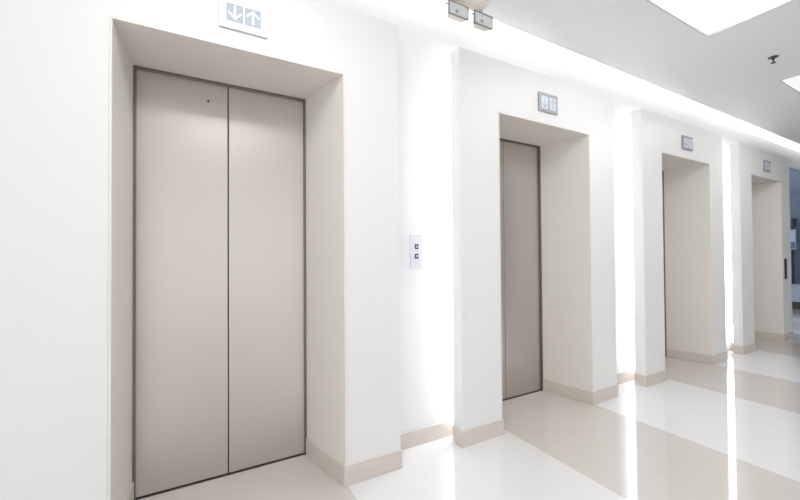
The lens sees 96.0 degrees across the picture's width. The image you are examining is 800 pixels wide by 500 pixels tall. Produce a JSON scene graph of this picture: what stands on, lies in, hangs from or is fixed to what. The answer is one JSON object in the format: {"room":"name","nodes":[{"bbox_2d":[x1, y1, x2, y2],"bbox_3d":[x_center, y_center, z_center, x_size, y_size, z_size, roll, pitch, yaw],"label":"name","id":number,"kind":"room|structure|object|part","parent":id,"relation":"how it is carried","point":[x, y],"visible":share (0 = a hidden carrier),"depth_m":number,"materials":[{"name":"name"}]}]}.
{"room":"elevator lobby","nodes":[
{"label":"elevator lobby","id":0,"kind":"room"},
{"bbox_2d":[139,309,799,499],"bbox_3d":[3.825,1.537,3.428,18.000,0.100,10.000,0,-1,-29],"label":"floor","id":1,"kind":"structure","parent":0,"point":[729,429],"depth_m":2.65,"materials":[{"name":"tile"}]},
{"bbox_2d":[0,0,402,499],"bbox_3d":[-1.010,-0.032,2.264,2.013,3.076,0.559,0,-1,-29],"label":"portal","id":2,"kind":"object","parent":1,"relation":"on","point":[66,66],"visible":0.92,"depth_m":1.90,"materials":[{"name":"white paint"}]},
{"bbox_3d":[-1.671,1.444,1.837,0.444,0.122,0.487,0,-1,-29],"label":"skirting","id":3,"kind":"part","parent":2,"relation":"part of","materials":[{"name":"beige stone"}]},
{"bbox_2d":[132,65,306,499],"bbox_3d":[-1.171,0.188,2.454,1.064,2.644,0.075,0,-1,-29],"label":"elevator door","id":4,"kind":"structure","parent":2,"relation":"attached to","point":[219,369],"depth_m":2.40,"materials":[{"name":"brown metal"}]},
{"bbox_3d":[-1.396,0.192,2.324,0.515,2.617,0.023,0,-1,-29],"label":"door panel","id":5,"kind":"part","parent":4,"relation":"part of","materials":[{"name":"beige metal"}]},
{"bbox_3d":[-1.162,1.508,2.438,1.044,0.004,0.053,0,-1,-29],"label":"sill","id":6,"kind":"part","parent":4,"relation":"part of","materials":[{"name":"grey metal"}]},
{"bbox_3d":[-0.939,0.192,2.574,0.515,2.617,0.023,0,-1,-29],"label":"door panel","id":7,"kind":"part","parent":4,"relation":"part of","materials":[{"name":"beige metal"}]},
{"bbox_2d":[219,0,267,38],"bbox_3d":[-0.882,-1.331,2.036,0.252,0.200,0.016,0,-1,-29],"label":"sign","id":8,"kind":"object","parent":2,"relation":"attached to","point":[245,16],"visible":1,"depth_m":2.04,"materials":[{"name":"white plastic"}]},
{"bbox_3d":[-0.337,1.444,2.565,0.543,0.122,0.487,0,-1,-29],"label":"skirting","id":9,"kind":"part","parent":2,"relation":"part of","materials":[{"name":"beige stone"}]},
{"bbox_2d":[450,47,618,447],"bbox_3d":[1.213,-0.032,3.477,2.013,3.076,0.559,0,-1,-29],"label":"portal","id":10,"kind":"object","parent":1,"relation":"on","point":[492,99],"visible":0.94,"depth_m":3.38,"materials":[{"name":"white paint"}]},
{"bbox_3d":[0.552,1.445,3.050,0.444,0.122,0.487,0,-1,-29],"label":"skirting","id":11,"kind":"part","parent":10,"relation":"part of","materials":[{"name":"beige stone"}]},
{"bbox_2d":[499,138,542,400],"bbox_3d":[1.053,0.188,3.667,1.064,2.644,0.075,0,-1,-29],"label":"elevator door","id":12,"kind":"structure","parent":10,"relation":"attached to","point":[520,169],"depth_m":3.76,"materials":[{"name":"grey metal"}]},
{"bbox_3d":[0.827,0.193,3.537,0.515,2.617,0.023,0,-1,-29],"label":"door panel","id":13,"kind":"part","parent":12,"relation":"part of","materials":[{"name":"beige metal"}]},
{"bbox_3d":[1.062,1.508,3.651,1.044,0.004,0.053,0,-1,-29],"label":"sill","id":14,"kind":"part","parent":12,"relation":"part of","materials":[{"name":"grey metal"}]},
{"bbox_2d":[538,91,557,114],"bbox_3d":[1.336,-1.321,3.247,0.244,0.168,0.016,0,-1,-29],"label":"sign","id":15,"kind":"object","parent":10,"relation":"attached to","point":[547,103],"visible":1,"depth_m":3.24,"materials":[{"name":"white plastic"}]},
{"bbox_3d":[1.886,1.445,3.778,0.543,0.122,0.487,0,-1,-29],"label":"skirting","id":16,"kind":"part","parent":10,"relation":"part of","materials":[{"name":"beige stone"}]},
{"bbox_2d":[631,108,727,386],"bbox_3d":[3.436,-0.032,4.690,2.013,3.076,0.559,0,-1,-29],"label":"portal","id":17,"kind":"object","parent":1,"relation":"on","point":[693,180],"visible":0.86,"depth_m":4.76,"materials":[{"name":"white paint"}]},
{"bbox_3d":[2.775,1.445,4.263,0.444,0.122,0.487,0,-1,-29],"label":"skirting","id":18,"kind":"part","parent":17,"relation":"part of","materials":[{"name":"beige stone"}]},
{"bbox_2d":[662,171,666,356],"bbox_3d":[3.276,0.188,4.880,1.064,2.644,0.075,0,-1,-29],"label":"elevator door","id":19,"kind":"structure","parent":17,"relation":"attached to","point":[662,171],"depth_m":5.09,"materials":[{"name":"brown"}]},
{"bbox_2d":[682,135,692,150],"bbox_3d":[3.559,-1.321,4.460,0.244,0.168,0.016,0,-1,-29],"label":"sign","id":20,"kind":"object","parent":17,"relation":"attached to","point":[687,142],"visible":1,"depth_m":4.45,"materials":[{"name":"white plastic"}]},
{"bbox_3d":[4.109,1.445,4.991,0.543,0.122,0.487,0,-1,-29],"label":"skirting","id":21,"kind":"part","parent":17,"relation":"part of","materials":[{"name":"beige stone"}]},
{"bbox_2d":[727,141,793,354],"bbox_3d":[5.660,-0.031,5.903,2.013,3.076,0.559,0,-1,-29],"label":"portal","id":22,"kind":"object","parent":1,"relation":"on","point":[759,198],"depth_m":5.95,"materials":[{"name":"white paint"}]},
{"bbox_3d":[5.407,-0.073,5.627,1.027,2.896,0.060,0,-1,-29],"label":"light strip","id":23,"kind":"part","parent":22,"relation":"part of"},
{"bbox_3d":[4.998,1.445,5.476,0.444,0.122,0.487,0,-1,-29],"label":"skirting","id":24,"kind":"part","parent":22,"relation":"part of","materials":[{"name":"beige stone"}]},
{"bbox_2d":[763,160,770,171],"bbox_3d":[5.783,-1.321,5.673,0.244,0.168,0.016,0,-1,-29],"label":"sign","id":25,"kind":"object","parent":22,"relation":"attached to","point":[767,165],"visible":1,"depth_m":5.66,"materials":[{"name":"white"}]},
{"bbox_3d":[6.333,1.445,6.204,0.543,0.122,0.487,0,-1,-29],"label":"skirting","id":26,"kind":"part","parent":22,"relation":"part of","materials":[{"name":"beige stone"}]},
{"bbox_2d":[784,259,786,278],"bbox_3d":[6.415,0.313,5.989,0.080,0.340,0.018,0,-1,-29],"label":"panel","id":27,"kind":"object","parent":22,"relation":"attached to","point":[785,260],"visible":1,"depth_m":5.98,"materials":[{"name":"grey"}]},
{"bbox_2d":[792,283,799,309],"bbox_3d":[10.181,1.207,9.807,0.710,0.640,2.580,0,-1,-29],"label":"countertop","id":28,"kind":"structure","parent":1,"relation":"on","point":[795,286],"depth_m":9.22,"materials":[{"name":"grey"}]},
{"bbox_2d":[790,219,796,282],"bbox_3d":[10.206,0.035,9.710,0.320,1.700,0.630,0,-1,-29],"label":"display stand","id":29,"kind":"object","parent":28,"relation":"on","point":[793,222],"visible":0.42,"depth_m":9.47,"materials":[{"name":"grey"}]},
{"bbox_2d":[790,229,796,248],"bbox_3d":[10.242,-0.275,9.734,0.074,0.520,0.630,0,-1,-29],"label":"poster","id":30,"kind":"object","parent":29,"relation":"attached to","point":[792,231],"depth_m":9.47,"materials":[{"name":"white paper"}]},
{"bbox_2d":[323,0,799,433],"bbox_3d":[3.209,-0.274,4.558,18.000,3.560,0.120,0,-1,-29],"label":"wall","id":31,"kind":"structure","parent":0,"point":[426,41],"depth_m":2.91,"materials":[{"name":"white paint"}]},
{"bbox_2d":[410,234,421,268],"bbox_3d":[0.127,0.011,2.794,0.104,0.268,0.018,0,-1,-29],"label":"panel","id":32,"kind":"object","parent":31,"relation":"attached to","point":[415,239],"visible":1,"depth_m":2.79,"materials":[{"name":"silver metal"}]},
{"bbox_2d":[400,342,732,449],"bbox_3d":[1.058,1.444,3.280,13.000,0.122,0.012,0,-1,-29],"label":"baseboard","id":33,"kind":"structure","parent":31,"relation":"attached to","point":[413,438],"depth_m":2.84,"materials":[{"name":"beige stone"}]},
{"bbox_2d":[789,167,799,194],"bbox_3d":[8.024,-1.502,9.305,5.000,0.035,3.797,0,-1,-29],"label":"wall","id":34,"kind":"structure","parent":31,"relation":"attached to","point":[794,174],"depth_m":7.93,"materials":[{"name":"blue paint"}]},
{"bbox_2d":[483,0,799,143],"bbox_3d":[4.756,-1.972,1.722,18.000,0.040,6.008,0,-1,-29],"label":"ceiling","id":35,"kind":"structure","parent":0,"point":[729,71],"depth_m":3.42,"materials":[{"name":"paint"}]},
{"bbox_2d":[445,0,492,31],"bbox_3d":[0.497,-1.784,2.636,0.422,0.252,0.123,0,-1,-29],"label":"emergency light","id":36,"kind":"object","parent":35,"relation":"hanging from","point":[458,10],"visible":1,"depth_m":2.63,"materials":[{"name":"beige plastic"}]},
{"bbox_2d":[396,0,799,151],"bbox_3d":[3.272,-1.922,4.444,18.000,0.040,0.191,0,-1,-29],"label":"recessed light","id":37,"kind":"object","parent":35,"relation":"in","point":[505,32],"visible":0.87,"depth_m":3.76,"materials":[{"name":"white"}]},
{"bbox_3d":[3.317,-1.923,4.361,18.000,0.040,0.003,0,-1,-29],"label":"edge trim","id":38,"kind":"part","parent":37,"relation":"part of","materials":[{"name":"white"}]},
{"bbox_2d":[646,0,792,37],"bbox_3d":[2.514,-1.961,2.365,1.298,0.074,1.303,0,-1,-29],"label":"ceiling light","id":39,"kind":"object","parent":35,"relation":"attached to","point":[709,18],"visible":1,"depth_m":2.94,"materials":[{"name":"white plastic"}]},
{"bbox_2d":[700,0,753,14],"bbox_3d":[2.514,-1.988,2.366,0.998,0.016,1.003,0,-1,-29],"label":"diffuser","id":40,"kind":"object","parent":39,"relation":"attached to","point":[712,7],"depth_m":2.91,"materials":[{"name":"white"}]},
{"bbox_2d":[768,55,778,63],"bbox_3d":[3.716,-1.890,3.587,0.079,0.060,0.079,0,-1,-29],"label":"sprinkler head","id":41,"kind":"object","parent":35,"relation":"attached to","point":[774,56],"visible":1,"depth_m":3.58},
{"bbox_2d":[779,74,799,92],"bbox_3d":[5.174,-1.960,3.817,1.298,0.074,1.303,0,-1,-29],"label":"ceiling light","id":42,"kind":"object","parent":35,"relation":"attached to","point":[793,82],"visible":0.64,"depth_m":4.15,"materials":[{"name":"white"}]},
{"bbox_2d":[783,75,799,90],"bbox_3d":[5.174,-1.968,3.817,1.298,0.060,1.303,0,-1,-29],"label":"diffuser","id":43,"kind":"object","parent":42,"relation":"attached to","point":[793,82],"depth_m":4.16,"materials":[{"name":"white"}]},
{"bbox_2d":[790,194,799,282],"bbox_3d":[11.756,-0.311,7.787,0.100,3.600,10.000,0,-1,-29],"label":"wall","id":44,"kind":"structure","parent":0,"point":[794,199],"depth_m":9.69,"materials":[{"name":"blue paint"}]}
]}

